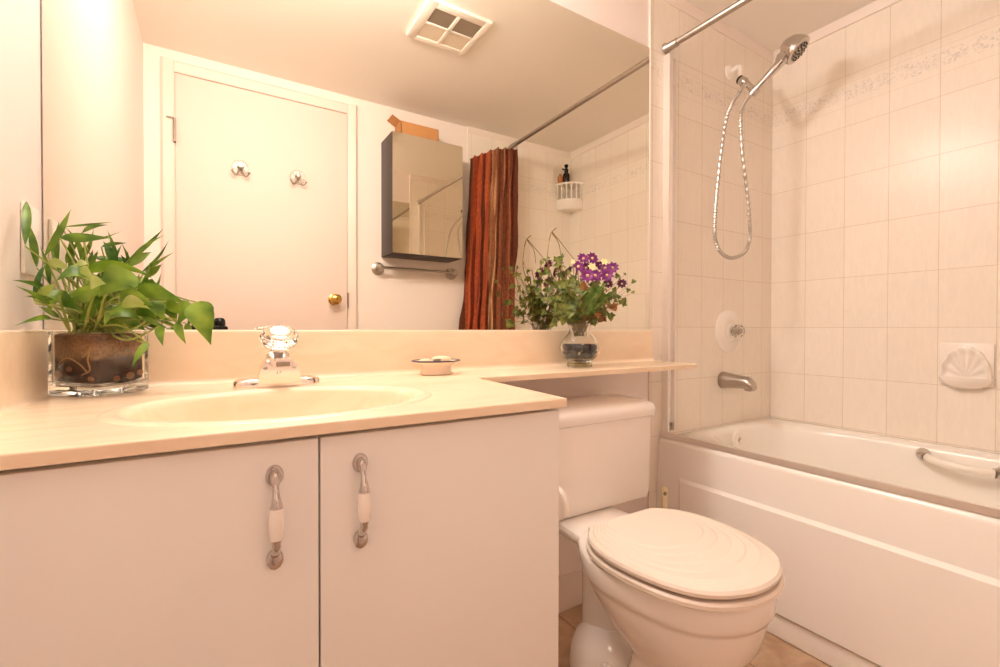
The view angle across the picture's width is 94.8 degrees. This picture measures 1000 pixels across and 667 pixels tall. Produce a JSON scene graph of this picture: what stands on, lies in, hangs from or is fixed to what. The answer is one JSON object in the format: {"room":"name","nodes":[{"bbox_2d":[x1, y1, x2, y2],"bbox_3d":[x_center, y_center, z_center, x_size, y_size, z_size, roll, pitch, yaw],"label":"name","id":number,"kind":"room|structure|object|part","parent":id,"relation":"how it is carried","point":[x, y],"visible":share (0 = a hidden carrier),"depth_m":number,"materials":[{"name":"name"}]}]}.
{"room":"bathroom","nodes":[
{"label":"bathroom","id":0,"kind":"room"},
{"bbox_2d":[0,0,42,329],"bbox_3d":[-0.502,-0.180,0.208,0.100,2.155,1.615,0,1,-32],"label":"wall","id":1,"kind":"structure","parent":0,"point":[20,20],"depth_m":0.73,"materials":[{"name":"white paint"}]},
{"bbox_2d":[20,201,39,276],"bbox_3d":[-0.786,-0.156,0.773,0.010,0.116,0.074,0,1,-32],"label":"switch plate","id":2,"kind":"object","parent":1,"relation":"attached to","point":[28,266],"visible":0.65,"depth_m":0.76,"materials":[{"name":"white plastic"}]},
{"bbox_2d":[41,0,771,576],"bbox_3d":[0.179,-0.191,1.514,2.432,2.155,0.108,0,1,-32],"label":"wall","id":3,"kind":"structure","parent":0,"point":[708,284],"depth_m":1.83,"materials":[{"name":"tile"}]},
{"bbox_2d":[42,0,649,329],"bbox_3d":[-0.142,-0.522,1.254,1.609,1.024,0.006,0,1,-32],"label":"wall mirror","id":4,"kind":"object","parent":3,"relation":"attached to","point":[299,164],"visible":1,"depth_m":1.12,"materials":[{"name":"silver mirror"}]},
{"bbox_2d":[53,330,654,386],"bbox_3d":[-0.134,0.053,1.250,1.617,0.125,0.032,0,1,-32],"label":"backsplash","id":5,"kind":"structure","parent":3,"relation":"attached to","point":[232,355],"depth_m":1.13,"materials":[{"name":"stone"}]},
{"bbox_2d":[558,569,581,612],"bbox_3d":[0.180,0.834,1.463,0.860,0.106,0.014,0,1,-32],"label":"baseboard","id":6,"kind":"structure","parent":3,"relation":"attached to","point":[570,584],"depth_m":1.49,"materials":[{"name":"white wood"}]},
{"bbox_3d":[0.545,-0.703,1.676,0.008,1.133,0.008,0,1,-9],"label":"tile edge trim","id":7,"kind":"part","parent":3,"relation":"part of","materials":[{"name":"white"}]},
{"bbox_2d":[662,0,751,53],"bbox_3d":[1.051,-1.103,1.158,0.040,0.141,1.414,0,1,-38],"label":"curtain rod","id":8,"kind":"object","parent":3,"relation":"attached to","point":[667,47],"visible":0.97,"depth_m":1.59,"materials":[{"name":"silver metal"}]},
{"bbox_2d":[663,0,773,61],"bbox_3d":[0.897,-1.253,1.882,0.814,0.036,0.018,0,1,-32],"label":"trim","id":9,"kind":"structure","parent":3,"relation":"attached to","point":[684,6],"depth_m":1.89,"materials":[{"name":"paint"}]},
{"bbox_2d":[715,310,744,351],"bbox_3d":[0.974,-0.010,1.909,0.176,0.176,0.064,0,1,-32],"label":"shower valve","id":10,"kind":"object","parent":3,"relation":"attached to","point":[728,329],"visible":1,"depth_m":1.91,"materials":[{"name":"white plastic"}]},
{"bbox_3d":[0.982,-0.010,1.896,0.056,0.053,0.035,0,1,-32],"label":"knob","id":11,"kind":"part","parent":10,"relation":"part of","materials":[{"name":"clear plastic"}]},
{"bbox_2d":[718,372,756,391],"bbox_3d":[0.962,0.195,1.860,0.066,0.072,0.136,0,1,-32],"label":"tub spout","id":12,"kind":"object","parent":3,"relation":"attached to","point":[726,380],"visible":1,"depth_m":1.84,"materials":[{"name":"silver metal"}]},
{"bbox_2d":[713,34,809,259],"bbox_3d":[0.956,-0.702,1.753,0.324,0.840,0.298,0,1,-32],"label":"shower","id":13,"kind":"object","parent":3,"relation":"attached to","point":[794,46],"visible":1,"depth_m":1.75,"materials":[{"name":"silver metal"}]},
{"bbox_3d":[0.972,-1.065,1.885,0.059,0.115,0.102,0,1,-15],"label":"wall arm","id":14,"kind":"part","parent":13,"relation":"part of","materials":[{"name":"white plastic"}]},
{"bbox_3d":[1.115,-1.050,1.712,0.066,0.049,0.052,0,1,-32],"label":"spray plate","id":15,"kind":"part","parent":13,"relation":"part of","materials":[{"name":"silver metal"}]},
{"bbox_2d":[660,53,999,517],"bbox_3d":[0.988,-0.318,1.134,0.066,1.412,1.390,0,1,-32],"label":"shower door frame","id":16,"kind":"object","parent":3,"relation":"attached to","point":[669,65],"visible":1,"depth_m":1.70,"materials":[{"name":"metal"}]},
{"bbox_2d":[558,604,831,666],"bbox_3d":[0.573,0.923,0.884,2.632,0.060,1.615,0,1,-32],"label":"floor","id":17,"kind":"structure","parent":0,"point":[774,652],"depth_m":1.29,"materials":[{"name":"tile"}]},
{"bbox_2d":[0,408,558,666],"bbox_3d":[-0.357,0.507,0.794,0.753,0.771,0.574,0,1,-32],"label":"vanity cabinet","id":18,"kind":"object","parent":17,"relation":"on","point":[429,544],"visible":0.98,"depth_m":0.56,"materials":[{"name":"laminate"}]},
{"bbox_3d":[-0.388,0.460,0.482,0.373,0.660,0.018,0,1,-32],"label":"door","id":19,"kind":"part","parent":18,"relation":"part of","materials":[{"name":"laminate"}]},
{"bbox_3d":[-0.259,0.178,0.532,0.020,0.046,0.028,0,1,-32],"label":"handle arm","id":20,"kind":"part","parent":18,"relation":"part of","materials":[{"name":"silver metal"}]},
{"bbox_2d":[0,330,696,470],"bbox_3d":[0.006,0.114,1.025,1.618,0.242,0.562,0,1,-32],"label":"countertop","id":21,"kind":"structure","parent":18,"relation":"on","point":[369,379],"depth_m":0.85,"materials":[{"name":"stone"}]},
{"bbox_2d":[14,201,213,396],"bbox_3d":[-0.660,-0.055,0.809,0.249,0.318,0.174,0,1,-39],"label":"potted plant","id":22,"kind":"object","parent":21,"relation":"on","point":[105,357],"visible":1,"depth_m":0.77,"materials":[{"name":"green plant"}]},
{"bbox_2d":[96,385,431,425],"bbox_3d":[-0.331,0.170,0.724,0.460,0.134,0.345,0,1,-32],"label":"basin","id":23,"kind":"object","parent":21,"relation":"in","point":[266,406],"depth_m":0.79,"materials":[{"name":"beige ceramic"}]},
{"bbox_2d":[233,325,319,387],"bbox_3d":[-0.432,0.043,0.901,0.158,0.121,0.117,0,1,-32],"label":"faucet","id":24,"kind":"object","parent":21,"relation":"on","point":[278,369],"visible":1,"depth_m":0.89,"materials":[{"name":"silver metal"}]},
{"bbox_3d":[-0.449,0.096,0.929,0.158,0.014,0.053,0,1,-32],"label":"plate","id":25,"kind":"part","parent":24,"relation":"part of","materials":[{"name":"silver metal"}]},
{"bbox_3d":[-0.432,0.010,0.902,0.071,0.054,0.065,0,1,-32],"label":"knob","id":26,"kind":"part","parent":24,"relation":"part of","materials":[{"name":"clear glass"}]},
{"bbox_3d":[-0.417,0.055,0.878,0.039,0.018,0.059,0,1,-32],"label":"spout","id":27,"kind":"part","parent":24,"relation":"part of","materials":[{"name":"silver metal"}]},
{"bbox_2d":[412,359,459,374],"bbox_3d":[-0.160,0.084,1.154,0.126,0.036,0.098,0,1,-32],"label":"soap dish","id":28,"kind":"object","parent":21,"relation":"on","point":[432,367],"visible":0.91,"depth_m":1.12,"materials":[{"name":"white ceramic"}]},
{"bbox_2d":[431,356,450,360],"bbox_3d":[-0.149,0.064,1.167,0.051,0.016,0.037,0,1,-32],"label":"soap bar","id":29,"kind":"object","parent":28,"relation":"in","point":[443,358],"visible":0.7,"depth_m":1.15,"materials":[{"name":"white"}]},
{"bbox_2d":[560,323,599,367],"bbox_3d":[0.239,0.034,1.382,0.119,0.132,0.119,0,1,-32],"label":"flower vase","id":30,"kind":"object","parent":21,"relation":"on","point":[579,347],"visible":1,"depth_m":1.34,"materials":[{"name":"clear glass"}]},
{"bbox_2d":[515,228,635,327],"bbox_3d":[0.257,-0.153,1.400,0.477,0.323,0.119,0,1,-32],"label":"flower bouquet","id":31,"kind":"object","parent":30,"relation":"in","point":[571,307],"visible":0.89,"depth_m":1.37,"materials":[{"name":"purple plant"}]},
{"bbox_3d":[0.234,-0.200,1.374,0.046,0.040,0.025,0,1,-32],"label":"flower","id":32,"kind":"part","parent":31,"relation":"part of","materials":[{"name":"purple plant"}]},
{"bbox_3d":[0.253,-0.228,1.398,0.043,0.038,0.023,0,1,-32],"label":"flower","id":33,"kind":"part","parent":31,"relation":"part of","materials":[{"name":"purple plant"}]},
{"bbox_3d":[0.259,-0.171,1.360,0.048,0.045,0.016,0,1,5],"label":"flower","id":34,"kind":"part","parent":31,"relation":"part of","materials":[{"name":"purple plant"}]},
{"bbox_3d":[0.278,-0.201,1.390,0.028,0.026,0.008,0,1,8],"label":"flower","id":35,"kind":"part","parent":31,"relation":"part of","materials":[{"name":"beige plant"}]},
{"bbox_3d":[0.286,-0.233,1.423,0.043,0.042,0.012,0,1,-20],"label":"flower","id":36,"kind":"part","parent":31,"relation":"part of","materials":[{"name":"purple plant"}]},
{"bbox_3d":[0.287,-0.174,1.383,0.048,0.043,0.021,0,1,-11],"label":"flower","id":37,"kind":"part","parent":31,"relation":"part of","materials":[{"name":"purple plant"}]},
{"bbox_3d":[0.321,-0.221,1.417,0.028,0.024,0.012,0,1,-7],"label":"flower","id":38,"kind":"part","parent":31,"relation":"part of","materials":[{"name":"beige plant"}]},
{"bbox_3d":[0.328,-0.203,1.432,0.046,0.041,0.020,0,1,-2],"label":"flower","id":39,"kind":"part","parent":31,"relation":"part of","materials":[{"name":"purple plant"}]},
{"bbox_3d":[0.328,-0.178,1.409,0.046,0.045,0.012,0,1,11],"label":"flower","id":40,"kind":"part","parent":31,"relation":"part of","materials":[{"name":"purple plant"}]},
{"bbox_3d":[0.335,-0.154,1.426,0.033,0.031,0.012,0,1,3],"label":"flower","id":41,"kind":"part","parent":31,"relation":"part of","materials":[{"name":"purple plant"}]},
{"bbox_3d":[0.357,-0.209,1.462,0.043,0.043,0.011,0,1,15],"label":"flower","id":42,"kind":"part","parent":31,"relation":"part of","materials":[{"name":"purple plant"}]},
{"bbox_3d":[0.390,-0.159,1.472,0.036,0.033,0.014,0,1,18],"label":"flower","id":43,"kind":"part","parent":31,"relation":"part of","materials":[{"name":"purple plant"}]},
{"bbox_3d":[-0.174,0.178,0.585,0.020,0.046,0.028,0,1,-32],"label":"handle arm","id":44,"kind":"part","parent":18,"relation":"part of","materials":[{"name":"silver metal"}]},
{"bbox_3d":[-0.067,0.459,0.680,0.378,0.660,0.018,0,1,-32],"label":"door","id":45,"kind":"part","parent":18,"relation":"part of","materials":[{"name":"laminate"}]},
{"bbox_2d":[559,486,568,520],"bbox_3d":[0.084,0.323,0.865,0.073,0.066,0.066,0,1,-32],"label":"paper holder","id":46,"kind":"object","parent":18,"relation":"attached to","point":[563,500],"visible":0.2,"depth_m":0.86,"materials":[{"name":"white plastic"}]},
{"bbox_2d":[661,486,667,508],"bbox_3d":[0.533,0.692,1.494,0.080,0.390,0.080,0,1,-32],"label":"toilet brush","id":47,"kind":"object","parent":17,"relation":"on","point":[664,490],"visible":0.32,"depth_m":1.49,"materials":[{"name":"beige plastic"}]},
{"bbox_2d":[552,394,783,666],"bbox_3d":[0.340,0.543,1.151,0.522,0.694,0.680,0,1,-32],"label":"toilet","id":48,"kind":"object","parent":17,"relation":"on","point":[662,587],"visible":0.94,"depth_m":0.99,"materials":[{"name":"ceramic"}]},
{"bbox_3d":[0.215,0.221,1.351,0.522,0.054,0.202,0,1,-32],"label":"tank lid","id":49,"kind":"part","parent":48,"relation":"part of","materials":[{"name":"ceramic"}]},
{"bbox_3d":[0.214,0.374,1.354,0.502,0.250,0.183,0,1,-32],"label":"tank","id":50,"kind":"part","parent":48,"relation":"part of","materials":[{"name":"ceramic"}]},
{"bbox_3d":[0.404,0.492,1.009,0.363,0.016,0.371,0,1,-32],"label":"seat","id":51,"kind":"part","parent":48,"relation":"part of","materials":[{"name":"plastic"}]},
{"bbox_3d":[0.404,0.465,1.008,0.363,0.028,0.362,0,1,-32],"label":"lid","id":52,"kind":"part","parent":48,"relation":"part of","materials":[{"name":"plastic"}]},
{"bbox_2d":[657,417,999,666],"bbox_3d":[1.273,0.637,1.313,0.783,0.500,1.399,0,1,-32],"label":"bathtub","id":53,"kind":"object","parent":17,"relation":"on","point":[873,577],"visible":0.91,"depth_m":1.23,"materials":[{"name":"ceramic"}]},
{"bbox_3d":[0.934,0.418,1.804,0.068,0.068,0.018,0,1,-32],"label":"overflow plate","id":54,"kind":"part","parent":53,"relation":"part of","materials":[{"name":"white plastic"}]},
{"bbox_3d":[1.443,0.413,1.567,0.040,0.040,0.048,1,1,38],"label":"handle","id":55,"kind":"part","parent":53,"relation":"part of","materials":[{"name":"silver metal"}]},
{"bbox_3d":[1.470,0.424,1.477,0.046,0.040,0.170,0,1,-32],"label":"grab handle","id":56,"kind":"part","parent":53,"relation":"part of","materials":[{"name":"white plastic"}]},
{"bbox_3d":[1.538,0.428,1.412,0.048,0.040,0.041,0,1,-11],"label":"handle","id":57,"kind":"part","parent":53,"relation":"part of","materials":[{"name":"silver metal"}]},
{"bbox_2d":[686,0,875,51],"bbox_3d":[0.577,-1.292,0.863,2.632,0.060,1.615,0,1,-32],"label":"ceiling","id":58,"kind":"structure","parent":0,"point":[768,23],"depth_m":1.83,"materials":[{"name":"white paint"}]},
{"bbox_2d":[770,0,999,452],"bbox_3d":[1.652,-0.189,1.538,0.100,2.155,1.615,0,1,-32],"label":"wall","id":59,"kind":"structure","parent":0,"point":[885,175],"depth_m":1.74,"materials":[{"name":"tile"}]},
{"bbox_2d":[773,0,901,60],"bbox_3d":[1.603,-1.248,1.497,0.018,0.036,1.379,0,1,-32],"label":"trim","id":60,"kind":"structure","parent":59,"relation":"attached to","point":[876,6],"depth_m":1.83,"materials":[{"name":"paint"}]},
{"bbox_2d":[938,343,994,388],"bbox_3d":[1.560,0.110,1.546,0.050,0.154,0.135,0,1,-32],"label":"soap dish","id":61,"kind":"object","parent":59,"relation":"attached to","point":[962,365],"visible":1,"depth_m":1.54,"materials":[{"name":"white ceramic"}]}
]}

